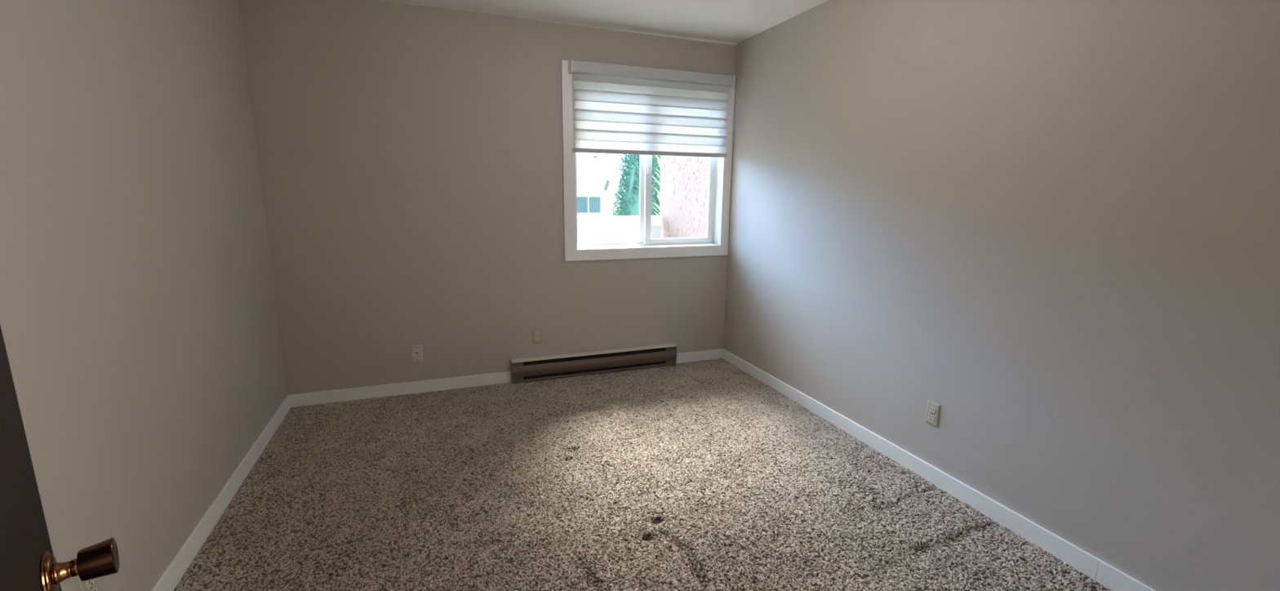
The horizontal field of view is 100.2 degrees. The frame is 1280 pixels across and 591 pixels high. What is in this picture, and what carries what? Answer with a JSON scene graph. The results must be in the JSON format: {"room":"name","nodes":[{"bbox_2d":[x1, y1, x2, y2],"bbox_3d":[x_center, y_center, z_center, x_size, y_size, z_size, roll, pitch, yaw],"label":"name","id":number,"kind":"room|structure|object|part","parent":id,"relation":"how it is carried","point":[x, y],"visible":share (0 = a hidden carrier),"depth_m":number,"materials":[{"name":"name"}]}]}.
{"room":"empty bedroom","nodes":[
{"label":"empty bedroom","id":0,"kind":"room"},
{"bbox_2d":[0,0,287,590],"bbox_3d":[-1.598,-0.142,1.409,0.120,2.640,3.727,-4,12,-20],"label":"wall","id":1,"kind":"structure","parent":0,"point":[139,318],"depth_m":1.73,"materials":[{"name":"beige paint"}]},
{"bbox_2d":[76,576,99,590],"bbox_3d":[-1.483,0.790,1.444,0.008,0.114,0.070,-4,12,-20],"label":"wall outlet","id":2,"kind":"object","parent":1,"relation":"attached to","point":[91,584],"visible":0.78,"depth_m":1.43,"materials":[{"name":"beige plastic"}]},
{"bbox_2d":[85,578,94,588],"bbox_3d":[-1.481,0.771,1.441,0.004,0.028,0.034,-4,12,-20],"label":"receptacle","id":3,"kind":"object","parent":2,"relation":"attached to","point":[90,584],"depth_m":1.44,"materials":[{"name":"beige plastic"}]},
{"bbox_2d":[151,395,290,590],"bbox_3d":[-1.566,1.008,1.710,0.012,0.090,3.605,-4,12,-20],"label":"baseboard","id":4,"kind":"structure","parent":1,"relation":"attached to","point":[168,581],"depth_m":2.22,"materials":[{"name":"white paint"}]},
{"bbox_2d":[238,0,736,395],"bbox_3d":[-0.777,-0.602,3.753,3.347,2.640,0.160,-4,12,-20],"label":"wall","id":5,"kind":"structure","parent":0,"point":[411,157],"depth_m":3.44,"materials":[{"name":"beige paint"}]},
{"bbox_2d":[287,371,511,407],"bbox_3d":[-1.567,0.629,3.606,1.380,0.090,0.012,-4,12,-20],"label":"baseboard","id":6,"kind":"structure","parent":5,"relation":"attached to","point":[430,385],"depth_m":3.58,"materials":[{"name":"white paint"}]},
{"bbox_2d":[410,344,423,361],"bbox_3d":[-1.494,0.388,3.587,0.070,0.114,0.007,-4,12,-20],"label":"phone jack","id":7,"kind":"object","parent":5,"relation":"attached to","point":[416,350],"visible":1,"depth_m":3.58,"materials":[{"name":"grey plastic"}]},
{"bbox_2d":[532,328,542,343],"bbox_3d":[-0.740,0.293,3.859,0.070,0.114,0.008,-4,12,-20],"label":"wall outlet","id":8,"kind":"object","parent":5,"relation":"attached to","point":[536,332],"visible":1,"depth_m":3.86,"materials":[{"name":"beige plastic"}]},
{"bbox_2d":[511,343,676,382],"bbox_3d":[-0.316,0.505,4.034,1.277,0.165,0.066,-4,12,-20],"label":"baseboard heater","id":9,"kind":"object","parent":5,"relation":"attached to","point":[536,368],"visible":1,"depth_m":4.00,"materials":[{"name":"beige metal"}]},
{"bbox_2d":[517,17,737,45],"bbox_3d":[-0.038,-1.820,3.692,1.623,0.012,0.020,-4,12,-20],"label":"trim","id":10,"kind":"structure","parent":5,"relation":"attached to","point":[659,34],"depth_m":3.78,"materials":[{"name":"paint"}]},
{"bbox_2d":[561,59,735,261],"bbox_3d":[0.060,-0.961,3.994,1.322,1.348,0.177,-4,12,-20],"label":"window","id":11,"kind":"structure","parent":5,"relation":"in","point":[713,200],"depth_m":4.06,"materials":[{"name":"white plastic"}]},
{"bbox_3d":[-0.216,-0.950,3.962,0.548,1.113,0.024,-4,12,-20],"label":"fixed sash","id":12,"kind":"part","parent":11,"relation":"part of","materials":[{"name":"clear glass"}]},
{"bbox_2d":[568,59,735,157],"bbox_3d":[0.110,-1.303,3.807,1.229,0.585,0.074,-4,12,-20],"label":"roller blind","id":13,"kind":"object","parent":11,"relation":"attached to","point":[618,108],"visible":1,"depth_m":3.80,"materials":[{"name":"white translucent fabric"}]},
{"bbox_3d":[0.316,-0.969,4.131,0.590,1.131,0.028,-4,12,-20],"label":"sliding sash","id":14,"kind":"part","parent":11,"relation":"part of","materials":[{"name":"clear glass"}]},
{"bbox_2d":[675,348,723,364],"bbox_3d":[0.481,0.499,4.370,0.455,0.090,0.012,-4,12,-20],"label":"baseboard","id":15,"kind":"structure","parent":5,"relation":"attached to","point":[688,357],"depth_m":4.36,"materials":[{"name":"white paint"}]},
{"bbox_2d":[376,0,827,43],"bbox_3d":[0.130,-1.385,1.190,3.347,0.120,5.207,-4,12,-20],"label":"ceiling","id":16,"kind":"structure","parent":0,"point":[736,21],"depth_m":3.30,"materials":[{"name":"paint"}]},
{"bbox_2d":[173,358,1111,590],"bbox_3d":[-0.122,0.959,2.264,3.106,0.028,3.616,-4,12,-20],"label":"floor","id":17,"kind":"structure","parent":0,"point":[704,475],"depth_m":2.38,"materials":[{"name":"carpet"}]},
{"bbox_2d":[723,0,1279,590],"bbox_3d":[1.420,-0.334,2.536,0.120,2.640,3.727,-4,12,-20],"label":"wall","id":18,"kind":"structure","parent":0,"point":[1051,226],"depth_m":2.06,"materials":[{"name":"beige paint"}]},
{"bbox_2d":[924,400,940,427],"bbox_3d":[1.399,0.566,2.561,0.008,0.114,0.070,-4,12,-20],"label":"wall outlet","id":19,"kind":"object","parent":18,"relation":"attached to","point":[932,415],"visible":1,"depth_m":2.56,"materials":[{"name":"beige plastic"}]},
{"bbox_2d":[928,413,934,421],"bbox_3d":[1.397,0.585,2.564,0.004,0.028,0.034,-4,12,-20],"label":"receptacle","id":20,"kind":"object","parent":19,"relation":"attached to","point":[931,416],"depth_m":2.56,"materials":[{"name":"beige plastic"}]},
{"bbox_2d":[928,406,935,413],"bbox_3d":[1.398,0.547,2.556,0.004,0.028,0.034,-4,12,-20],"label":"receptacle","id":21,"kind":"object","parent":19,"relation":"attached to","point":[931,409],"depth_m":2.56,"materials":[{"name":"beige plastic"}]},
{"bbox_2d":[722,348,1155,590],"bbox_3d":[1.328,0.824,2.790,0.012,0.090,3.605,-4,12,-20],"label":"baseboard","id":22,"kind":"structure","parent":18,"relation":"attached to","point":[1084,562],"depth_m":2.39,"materials":[{"name":"white paint"}]},
{"bbox_3d":[0.551,0.100,0.315,3.107,2.640,0.110,-4,12,-20],"label":"wall","id":23,"kind":"structure","parent":0,"visible":0},
{"bbox_2d":[0,324,119,590],"bbox_3d":[-0.527,0.274,0.381,0.160,2.020,0.764,-9,15,-40],"label":"door","id":24,"kind":"structure","parent":23,"relation":"in","point":[28,562],"depth_m":0.63,"materials":[{"name":"brown paint"}]},
{"bbox_3d":[-0.693,0.339,0.684,0.033,0.046,0.046,-9,15,-40],"label":"knob","id":25,"kind":"part","parent":24,"relation":"part of","materials":[{"name":"brown metal"}]},
{"label":"outside","id":26,"kind":"structure","parent":0,"visible":0},
{"bbox_3d":[-7.002,-3.735,32.440,70.000,0.200,54.193,-4,12,-20],"label":"ground","id":27,"kind":"structure","parent":26,"visible":0},
{"bbox_2d":[576,152,628,216],"bbox_3d":[-6.031,-3.382,17.725,16.500,4.900,7.980,-4,12,-20],"label":"house","id":28,"kind":"structure","parent":27,"relation":"on","point":[597,174],"depth_m":15.95,"materials":[{"name":"white paint"}]},
{"bbox_3d":[-1.898,-2.647,15.602,0.760,0.460,0.017,-4,12,-20],"label":"pane","id":29,"kind":"part","parent":28,"relation":"part of","materials":[{"name":"blue glass"}]},
{"bbox_3d":[-1.338,-2.683,15.810,0.344,0.460,0.017,-4,12,-20],"label":"pane","id":30,"kind":"part","parent":28,"relation":"part of","materials":[{"name":"blue glass"}]},
{"bbox_2d":[603,179,609,190],"bbox_3d":[-0.964,-3.184,15.478,0.110,0.300,0.110,18,4,-23],"label":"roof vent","id":31,"kind":"object","parent":28,"relation":"attached to","point":[606,188],"depth_m":15.43,"materials":[{"name":"grey metal"}]},
{"bbox_2d":[612,154,660,215],"bbox_3d":[0.369,-2.287,9.496,1.889,6.116,2.005,-1,11,-9],"label":"cedar tree","id":32,"kind":"object","parent":27,"relation":"on","point":[628,201],"visible":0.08,"depth_m":9.19,"materials":[{"name":"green plant"}]},
{"bbox_2d":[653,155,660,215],"bbox_3d":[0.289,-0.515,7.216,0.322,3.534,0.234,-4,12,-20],"label":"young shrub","id":33,"kind":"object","parent":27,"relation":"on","point":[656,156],"visible":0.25,"depth_m":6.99,"materials":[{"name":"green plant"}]},
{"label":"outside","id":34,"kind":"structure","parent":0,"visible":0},
{"bbox_3d":[-0.805,0.967,5.187,14.000,1.800,1.900,-4,12,-20],"label":"patio","id":35,"kind":"object","parent":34,"visible":0},
{"bbox_2d":[577,215,662,243],"bbox_3d":[-2.479,-0.297,4.814,5.760,0.790,0.110,-4,12,-20],"label":"fence","id":36,"kind":"object","parent":35,"relation":"on","point":[611,228],"visible":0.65,"depth_m":5.55,"materials":[{"name":"white"}]},
{"bbox_3d":[-2.478,-0.257,4.818,5.760,0.710,0.040,-4,12,-20],"label":"board panel","id":37,"kind":"part","parent":36,"relation":"part of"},
{"bbox_3d":[-2.477,-0.637,4.751,5.760,0.100,0.100,-4,12,-20],"label":"cap rail","id":38,"kind":"part","parent":36,"relation":"part of","materials":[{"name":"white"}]},
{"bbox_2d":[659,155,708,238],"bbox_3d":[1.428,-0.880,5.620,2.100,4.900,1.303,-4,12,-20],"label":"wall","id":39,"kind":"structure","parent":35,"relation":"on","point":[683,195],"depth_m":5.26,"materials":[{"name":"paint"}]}
]}

